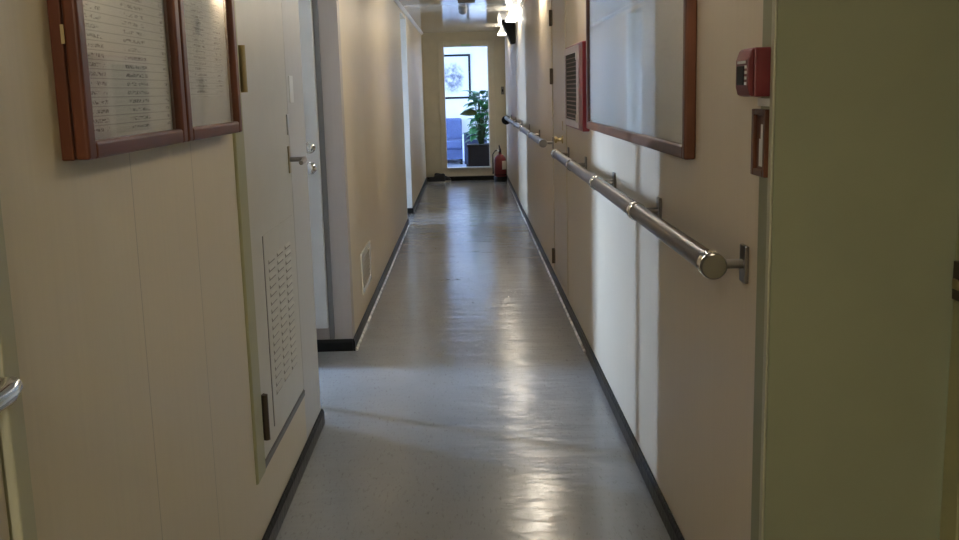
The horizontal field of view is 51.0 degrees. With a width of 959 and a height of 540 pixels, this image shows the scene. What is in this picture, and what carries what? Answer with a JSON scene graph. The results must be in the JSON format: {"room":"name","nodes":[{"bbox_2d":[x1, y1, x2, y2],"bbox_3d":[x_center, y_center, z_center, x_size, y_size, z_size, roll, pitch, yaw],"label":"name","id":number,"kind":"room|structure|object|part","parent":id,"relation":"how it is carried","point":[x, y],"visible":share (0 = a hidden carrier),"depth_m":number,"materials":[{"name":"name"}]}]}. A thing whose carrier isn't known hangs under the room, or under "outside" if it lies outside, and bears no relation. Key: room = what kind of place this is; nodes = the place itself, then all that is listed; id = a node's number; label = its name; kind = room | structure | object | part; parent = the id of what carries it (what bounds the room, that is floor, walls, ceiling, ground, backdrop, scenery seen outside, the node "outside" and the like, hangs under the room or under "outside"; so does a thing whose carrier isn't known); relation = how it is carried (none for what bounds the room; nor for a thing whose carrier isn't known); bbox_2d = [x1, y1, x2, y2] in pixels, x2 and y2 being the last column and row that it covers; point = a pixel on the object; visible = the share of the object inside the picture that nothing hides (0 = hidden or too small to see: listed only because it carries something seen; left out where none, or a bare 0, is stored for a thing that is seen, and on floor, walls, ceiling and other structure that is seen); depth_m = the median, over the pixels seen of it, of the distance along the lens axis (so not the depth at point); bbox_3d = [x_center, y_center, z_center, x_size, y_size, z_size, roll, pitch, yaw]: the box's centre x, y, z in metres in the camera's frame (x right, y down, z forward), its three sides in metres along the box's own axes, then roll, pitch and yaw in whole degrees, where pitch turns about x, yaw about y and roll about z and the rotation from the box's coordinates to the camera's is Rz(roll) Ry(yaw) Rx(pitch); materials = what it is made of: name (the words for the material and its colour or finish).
{"room":"ship interior","nodes":[
{"label":"ship interior","id":0,"kind":"room"},
{"bbox_2d":[0,0,306,539],"bbox_3d":[-0.718,0.084,1.108,0.100,2.280,5.370,-2,10,0],"label":"wall","id":1,"kind":"structure","parent":0,"point":[125,270],"depth_m":1.91,"materials":[{"name":"beige paint"}]},
{"bbox_2d":[0,200,37,539],"bbox_3d":[-0.666,0.204,0.998,0.145,2.100,0.930,-2,10,0],"label":"door","id":2,"kind":"structure","parent":1,"relation":"in","point":[17,512],"depth_m":1.42,"materials":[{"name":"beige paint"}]},
{"bbox_3d":[-0.630,0.163,1.288,0.066,0.032,0.116,-2,10,0],"label":"lever","id":3,"kind":"part","parent":2,"relation":"part of","materials":[{"name":"silver metal"}]},
{"bbox_2d":[47,0,187,160],"bbox_3d":[-0.669,-0.563,1.867,0.046,0.677,0.594,-2,10,0],"label":"notice board","id":4,"kind":"object","parent":1,"relation":"attached to","point":[118,67],"visible":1,"depth_m":1.83,"materials":[{"name":"brown wood"}]},
{"bbox_2d":[178,0,241,141],"bbox_3d":[-0.676,-0.664,2.433,0.046,0.677,0.540,-2,10,0],"label":"notice board","id":5,"kind":"object","parent":1,"relation":"attached to","point":[207,27],"visible":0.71,"depth_m":2.51,"materials":[{"name":"brown wood"}]},
{"bbox_2d":[232,0,306,484],"bbox_3d":[-0.696,-0.344,3.297,0.144,1.850,0.910,-2,10,0],"label":"door","id":6,"kind":"structure","parent":1,"relation":"in","point":[263,159],"depth_m":3.26,"materials":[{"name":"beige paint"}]},
{"bbox_3d":[-0.724,-0.344,3.297,0.068,1.850,0.910,-2,10,0],"label":"frame","id":7,"kind":"part","parent":6,"relation":"part of","materials":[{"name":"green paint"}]},
{"bbox_3d":[-0.684,0.156,3.509,0.003,0.630,0.530,-2,10,0],"label":"vent panel","id":8,"kind":"part","parent":6,"relation":"part of","materials":[{"name":"grey paint"}]},
{"bbox_3d":[-0.699,0.545,3.518,0.054,0.022,0.783,-2,10,0],"label":"sill","id":9,"kind":"part","parent":6,"relation":"part of","materials":[{"name":"beige metal"}]},
{"bbox_3d":[-0.703,-0.533,3.685,0.006,0.075,0.030,-2,10,0],"label":"lock plate","id":10,"kind":"part","parent":6,"relation":"part of","materials":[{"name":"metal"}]},
{"bbox_3d":[-0.700,-0.407,3.702,0.005,0.100,0.034,-2,10,0],"label":"handle","id":11,"kind":"part","parent":6,"relation":"part of","materials":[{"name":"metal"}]},
{"bbox_3d":[-0.664,-0.398,3.658,0.070,0.026,0.109,-2,10,0],"label":"lever","id":12,"kind":"part","parent":6,"relation":"part of","materials":[{"name":"metal"}]},
{"bbox_2d":[262,409,324,539],"bbox_3d":[-0.656,0.870,2.985,0.013,0.068,2.738,-2,10,0],"label":"baseboard","id":13,"kind":"structure","parent":1,"relation":"attached to","point":[271,533],"depth_m":3.57,"materials":[{"name":"black plastic"}]},
{"bbox_2d":[394,0,422,34],"bbox_3d":[-0.761,-2.088,6.855,0.030,0.030,17.450,-2,10,0],"label":"trim","id":14,"kind":"structure","parent":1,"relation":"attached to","point":[397,2],"depth_m":11.50,"materials":[{"name":"white plastic"}]},
{"bbox_2d":[281,0,320,438],"bbox_3d":[-1.525,-0.401,3.931,1.640,2.280,0.380,-2,10,0],"label":"wall","id":15,"kind":"structure","parent":0,"point":[290,10],"depth_m":3.96,"materials":[{"name":"beige paint"}]},
{"bbox_2d":[288,76,293,102],"bbox_3d":[-0.710,-0.681,3.790,0.004,0.100,0.080,-2,10,0],"label":"plate","id":16,"kind":"object","parent":15,"relation":"attached to","point":[290,78],"visible":1,"depth_m":3.78,"materials":[{"name":"white plastic"}]},
{"bbox_2d":[312,0,354,339],"bbox_3d":[-1.544,-0.647,5.306,1.640,2.280,0.485,-2,10,0],"label":"wall","id":17,"kind":"structure","parent":0,"point":[328,10],"depth_m":5.39,"materials":[{"name":"beige paint"}]},
{"bbox_2d":[298,0,334,338],"bbox_3d":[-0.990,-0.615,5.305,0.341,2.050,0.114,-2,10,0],"label":"door","id":18,"kind":"structure","parent":17,"relation":"in","point":[314,137],"depth_m":5.34,"materials":[{"name":"grey paint"}]},
{"bbox_3d":[-0.894,-0.535,5.298,0.068,0.068,0.069,-2,10,0],"label":"knob","id":19,"kind":"part","parent":18,"relation":"part of","materials":[{"name":"silver metal"}]},
{"bbox_3d":[-0.991,-0.624,5.355,0.341,2.050,0.012,-2,10,0],"label":"frame","id":20,"kind":"part","parent":18,"relation":"part of","materials":[{"name":"grey paint"}]},
{"bbox_2d":[317,339,352,351],"bbox_3d":[-0.917,0.419,5.542,0.440,0.068,0.013,-2,10,0],"label":"baseboard","id":21,"kind":"structure","parent":17,"relation":"attached to","point":[324,345],"depth_m":5.54,"materials":[{"name":"black plastic"}]},
{"bbox_2d":[339,0,425,332],"bbox_3d":[-1.615,-1.583,10.540,1.640,2.280,10.350,-2,10,0],"label":"wall","id":22,"kind":"structure","parent":0,"point":[370,34],"depth_m":7.37,"materials":[{"name":"beige paint"}]},
{"bbox_2d":[360,241,371,294],"bbox_3d":[-0.710,-0.018,6.301,0.010,0.250,0.530,-2,10,0],"label":"air vent","id":23,"kind":"object","parent":22,"relation":"in","point":[365,256],"visible":1,"depth_m":6.25,"materials":[{"name":"metal"}]},
{"bbox_2d":[353,219,408,350],"bbox_3d":[-0.726,-0.053,8.148,0.013,0.068,5.303,-2,10,0],"label":"baseboard","id":24,"kind":"structure","parent":22,"relation":"attached to","point":[367,313],"depth_m":6.86,"materials":[{"name":"black plastic"}]},
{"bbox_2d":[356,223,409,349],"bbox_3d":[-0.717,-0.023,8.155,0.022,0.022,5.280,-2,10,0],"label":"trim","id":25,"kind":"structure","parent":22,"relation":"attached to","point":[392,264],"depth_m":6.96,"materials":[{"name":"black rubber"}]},
{"bbox_2d":[412,177,426,213],"bbox_3d":[-0.801,-1.056,13.757,0.013,0.068,4.200,-2,10,0],"label":"baseboard","id":26,"kind":"structure","parent":22,"relation":"attached to","point":[425,181],"depth_m":13.18,"materials":[{"name":"black plastic"}]},
{"bbox_2d":[400,9,404,18],"bbox_3d":[-0.835,-2.168,7.627,0.100,0.140,7.500,-2,10,0],"label":"lintel","id":27,"kind":"object","parent":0,"point":[402,15],"visible":0.29,"depth_m":10.99,"materials":[{"name":"beige paint"}]},
{"bbox_2d":[400,15,412,207],"bbox_3d":[-1.628,-1.764,11.549,1.640,2.280,0.100,-2,10,0],"label":"wall","id":28,"kind":"structure","parent":0,"point":[402,21],"depth_m":11.51,"materials":[{"name":"white paint"}]},
{"bbox_2d":[407,208,412,213],"bbox_3d":[-1.550,-0.667,11.689,1.540,0.068,0.013,-2,10,0],"label":"baseboard","id":29,"kind":"structure","parent":28,"relation":"attached to","point":[409,210],"depth_m":11.69,"materials":[{"name":"black plastic"}]},
{"bbox_2d":[399,0,521,32],"bbox_3d":[-1.018,-2.147,6.851,6.200,0.100,17.670,-2,10,0],"label":"ceiling","id":30,"kind":"structure","parent":0,"point":[431,16],"depth_m":11.88,"materials":[{"name":"white paint"}]},
{"bbox_2d":[458,8,466,14],"bbox_3d":[-0.183,-2.821,10.973,0.100,0.068,0.100,-2,10,0],"label":"smoke detector","id":31,"kind":"object","parent":30,"relation":"attached to","point":[462,11],"visible":1,"depth_m":10.94,"materials":[{"name":"white plastic"}]},
{"bbox_2d":[458,0,474,2],"bbox_3d":[-0.124,-2.517,9.312,0.160,0.085,0.080,-2,10,0],"label":"ceiling box","id":32,"kind":"object","parent":30,"relation":"attached to","point":[459,1],"visible":1,"depth_m":9.28,"materials":[{"name":"grey paint"}]},
{"bbox_2d":[497,24,505,35],"bbox_3d":[0.328,-3.332,13.925,0.144,0.130,0.842,-2,10,0],"label":"lamp","id":33,"kind":"object","parent":30,"relation":"attached to","point":[501,32],"visible":0.44,"depth_m":13.75,"materials":[{"name":"metal"}]},
{"bbox_2d":[505,6,520,21],"bbox_3d":[0.367,-2.822,11.071,0.144,0.130,0.842,-2,10,0],"label":"lamp","id":34,"kind":"object","parent":30,"relation":"attached to","point":[513,14],"visible":1,"depth_m":10.79,"materials":[{"name":"metal"}]},
{"bbox_2d":[421,31,506,176],"bbox_3d":[-0.556,-2.604,15.691,4.800,2.420,0.120,-2,10,0],"label":"wall","id":35,"kind":"structure","parent":0,"point":[429,40],"depth_m":15.62,"materials":[{"name":"beige paint"}]},
{"bbox_2d":[427,175,493,181],"bbox_3d":[-0.199,-1.444,15.835,1.275,0.068,0.013,-2,10,0],"label":"baseboard","id":36,"kind":"structure","parent":35,"relation":"attached to","point":[490,177],"depth_m":15.83,"materials":[{"name":"black plastic"}]},
{"bbox_2d":[438,40,495,169],"bbox_3d":[-0.190,-2.563,15.688,0.860,1.980,0.150,-2,10,0],"label":"door frame","id":37,"kind":"structure","parent":35,"relation":"in","point":[489,43],"depth_m":15.60,"materials":[{"name":"metal"}]},
{"bbox_3d":[-0.166,-1.615,15.858,0.680,0.018,0.150,-2,10,0],"label":"sill","id":38,"kind":"part","parent":37,"relation":"part of","materials":[{"name":"metal"}]},
{"bbox_2d":[444,46,488,160],"bbox_3d":[-0.615,-3.386,20.061,4.800,2.420,0.100,-2,10,0],"label":"wall","id":39,"kind":"structure","parent":0,"point":[478,55],"depth_m":19.95,"materials":[{"name":"white paint"}]},
{"bbox_2d":[444,54,470,98],"bbox_3d":[-0.556,-3.827,19.917,0.760,0.865,0.030,-2,10,0],"label":"picture","id":40,"kind":"object","parent":39,"relation":"attached to","point":[456,66],"visible":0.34,"depth_m":19.92,"materials":[{"name":"white paper"}]},
{"bbox_2d":[276,161,670,539],"bbox_3d":[-0.987,-0.189,9.477,6.200,0.120,22.150,-2,10,0],"label":"floor","id":41,"kind":"structure","parent":0,"point":[469,404],"depth_m":4.43,"materials":[{"name":"grey laminate"}]},
{"bbox_2d":[428,173,444,182],"bbox_3d":[-0.663,-1.418,15.536,0.270,0.146,0.103,-1,10,3],"label":"shoe","id":42,"kind":"object","parent":41,"relation":"on","point":[440,178],"visible":1,"depth_m":15.51,"materials":[{"name":"black rubber"}]},
{"bbox_2d":[434,173,450,181],"bbox_3d":[-0.575,-1.447,15.684,0.270,0.146,0.103,-5,11,-20],"label":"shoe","id":43,"kind":"object","parent":41,"relation":"on","point":[447,179],"visible":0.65,"depth_m":15.67,"materials":[{"name":"black rubber"}]},
{"bbox_2d":[446,118,464,163],"bbox_3d":[-1.103,-2.501,19.613,1.670,0.860,0.920,-2,10,0],"label":"sofa","id":44,"kind":"object","parent":41,"relation":"on","point":[455,138],"visible":0.27,"depth_m":19.33,"materials":[{"name":"blue fabric"}]},
{"bbox_2d":[446,118,461,138],"bbox_3d":[-0.713,-2.778,19.914,0.730,0.440,0.240,-2,10,0],"label":"cushion","id":45,"kind":"object","parent":44,"relation":"on","point":[453,125],"depth_m":19.80,"materials":[{"name":"blue fabric"}]},
{"bbox_2d":[447,139,461,148],"bbox_3d":[-0.700,-2.443,19.517,0.730,0.160,0.700,-2,10,0],"label":"seat cushion","id":46,"kind":"object","parent":44,"relation":"on","point":[451,143],"depth_m":19.18,"materials":[{"name":"blue fabric"}]},
{"bbox_3d":[-0.297,-2.405,19.641,0.065,0.500,0.920,-2,10,0],"label":"armrest","id":47,"kind":"part","parent":44,"relation":"part of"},
{"bbox_2d":[459,90,489,166],"bbox_3d":[0.039,-2.244,16.486,0.714,1.399,0.697,-2,10,0],"label":"potted plant","id":48,"kind":"object","parent":41,"relation":"on","point":[478,153],"visible":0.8,"depth_m":16.35,"materials":[{"name":"green plant"}]},
{"bbox_3d":[0.008,-1.810,16.562,0.390,0.520,0.400,-2,10,0],"label":"planter","id":49,"kind":"part","parent":48,"relation":"part of","materials":[{"name":"black plastic"}]},
{"bbox_2d":[464,132,486,166],"bbox_3d":[-0.072,-2.236,18.666,0.420,0.620,0.465,-2,10,0],"label":"armchair","id":50,"kind":"object","parent":41,"relation":"on","point":[465,135],"visible":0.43,"depth_m":18.42,"materials":[{"name":"blue fabric"}]},
{"bbox_2d":[492,145,506,181],"bbox_3d":[0.320,-1.647,15.477,0.199,0.567,0.199,5,12,31],"label":"fire extinguisher","id":51,"kind":"object","parent":41,"relation":"on","point":[499,165],"visible":1,"depth_m":15.42,"materials":[{"name":"red metal"}]},
{"bbox_2d":[504,0,762,539],"bbox_3d":[0.552,-1.344,8.895,0.100,2.280,13.730,-2,10,0],"label":"wall","id":52,"kind":"structure","parent":0,"point":[674,345],"depth_m":3.06,"materials":[{"name":"beige paint"}]},
{"bbox_2d":[501,20,514,43],"bbox_3d":[0.348,-2.907,12.286,0.164,0.280,0.300,-2,10,0],"label":"wall box","id":53,"kind":"object","parent":52,"relation":"attached to","point":[509,27],"visible":0.76,"depth_m":12.14,"materials":[{"name":"black plastic"}]},
{"bbox_2d":[502,115,553,148],"bbox_3d":[0.415,-1.466,10.441,0.139,0.133,6.760,-2,10,0],"label":"handrail","id":54,"kind":"object","parent":52,"relation":"attached to","point":[506,120],"visible":1,"depth_m":8.49,"materials":[{"name":"metal"}]},
{"bbox_3d":[0.407,-1.490,10.437,0.051,0.051,6.740,-2,10,0],"label":"rail","id":55,"kind":"part","parent":54,"relation":"part of","materials":[{"name":"metal"}]},
{"bbox_2d":[507,181,585,352],"bbox_3d":[0.496,-0.493,10.601,0.020,0.020,10.630,-2,10,0],"label":"trim","id":56,"kind":"structure","parent":52,"relation":"attached to","point":[550,276],"depth_m":7.14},
{"bbox_2d":[549,0,568,295],"bbox_3d":[0.537,-0.888,6.696,0.123,1.960,1.000,-2,10,0],"label":"door","id":57,"kind":"structure","parent":52,"relation":"in","point":[557,14],"depth_m":6.69,"materials":[{"name":"paint"}]},
{"bbox_3d":[0.507,-0.838,6.461,0.057,0.052,0.052,-2,10,0],"label":"knob","id":58,"kind":"part","parent":57,"relation":"part of","materials":[{"name":"gold metal"}]},
{"bbox_2d":[564,41,589,131],"bbox_3d":[0.517,-0.987,5.421,0.050,0.445,0.855,-2,10,0],"label":"air vent","id":59,"kind":"object","parent":52,"relation":"attached to","point":[574,55],"visible":0.98,"depth_m":5.25,"materials":[{"name":"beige metal"}]},
{"bbox_3d":[0.502,-1.000,5.492,0.008,0.425,0.710,-2,10,0],"label":"louvre frame","id":60,"kind":"part","parent":59,"relation":"part of","materials":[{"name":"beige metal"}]},
{"bbox_2d":[507,176,684,539],"bbox_3d":[0.524,-0.244,9.034,0.013,0.068,13.817,-2,10,0],"label":"baseboard","id":61,"kind":"structure","parent":52,"relation":"attached to","point":[665,513],"depth_m":4.16,"materials":[{"name":"black plastic"}]},
{"bbox_2d":[586,0,696,159],"bbox_3d":[0.542,-0.917,3.737,0.032,0.860,2.235,-2,10,0],"label":"framed piece","id":62,"kind":"object","parent":52,"relation":"attached to","point":[641,55],"visible":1,"depth_m":3.38,"materials":[{"name":"brown wood"}]},
{"bbox_2d":[551,147,748,283],"bbox_3d":[0.515,-0.360,4.187,0.108,0.084,4.005,-2,10,0],"label":"handrail","id":63,"kind":"object","parent":52,"relation":"attached to","point":[711,264],"visible":1,"depth_m":2.74,"materials":[{"name":"metal"}]},
{"bbox_3d":[0.551,-0.545,5.213,0.009,0.084,0.048,-2,10,0],"label":"wall plate","id":64,"kind":"part","parent":63,"relation":"part of","materials":[{"name":"metal"}]},
{"bbox_3d":[0.564,-0.367,4.219,0.009,0.084,0.048,-2,10,0],"label":"wall plate","id":65,"kind":"part","parent":63,"relation":"part of","materials":[{"name":"metal"}]},
{"bbox_3d":[0.491,-0.359,4.186,0.051,0.051,3.985,-2,10,0],"label":"rail","id":66,"kind":"part","parent":63,"relation":"part of","materials":[{"name":"metal"}]},
{"bbox_3d":[0.578,-0.191,3.235,0.009,0.084,0.048,-2,10,0],"label":"wall plate","id":67,"kind":"part","parent":63,"relation":"part of","materials":[{"name":"metal"}]},
{"bbox_3d":[0.591,-0.014,2.246,0.009,0.084,0.048,-2,10,0],"label":"wall plate","id":68,"kind":"part","parent":63,"relation":"part of","materials":[{"name":"metal"}]},
{"bbox_2d":[736,47,770,96],"bbox_3d":[0.561,-0.406,2.065,0.050,0.098,0.093,-2,10,0],"label":"fire alarm","id":69,"kind":"object","parent":52,"relation":"attached to","point":[753,65],"visible":1,"depth_m":2.02,"materials":[{"name":"red plastic"}]},
{"bbox_2d":[750,109,769,177],"bbox_3d":[0.584,-0.265,2.092,0.012,0.138,0.096,-2,10,0],"label":"framed sign","id":70,"kind":"object","parent":52,"relation":"attached to","point":[760,117],"visible":1,"depth_m":2.09,"materials":[{"name":"brown wood"}]},
{"bbox_2d":[757,98,769,105],"bbox_3d":[0.587,-0.346,2.075,0.002,0.016,0.085,-2,10,0],"label":"sticker label","id":71,"kind":"object","parent":52,"relation":"attached to","point":[761,101],"visible":1,"depth_m":2.07,"materials":[{"name":"beige paper"}]},
{"bbox_2d":[751,0,958,539],"bbox_3d":[0.811,-0.131,2.091,0.435,2.280,0.100,-2,10,0],"label":"wall","id":72,"kind":"structure","parent":0,"point":[865,195],"depth_m":2.06,"materials":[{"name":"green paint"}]},
{"bbox_2d":[759,0,777,539],"bbox_3d":[0.591,-0.153,2.046,0.005,2.210,0.022,-2,10,0],"label":"trim","id":73,"kind":"structure","parent":72,"relation":"attached to","point":[774,2],"depth_m":2.07,"materials":[{"name":"green paint"}]},
{"bbox_3d":[1.052,0.190,0.262,0.100,2.280,3.620,-2,10,0],"label":"wall","id":74,"kind":"structure","parent":0,"visible":0},
{"bbox_2d":[939,215,958,539],"bbox_3d":[1.017,0.052,1.603,0.110,2.100,0.930,-2,10,0],"label":"door","id":75,"kind":"structure","parent":74,"relation":"in","point":[949,521],"depth_m":2.08,"materials":[{"name":"green paint"}]},
{"bbox_3d":[0.968,0.024,2.026,0.009,0.080,0.045,-2,10,0],"label":"latch plate","id":76,"kind":"part","parent":75,"relation":"part of","materials":[{"name":"brown metal"}]}
]}

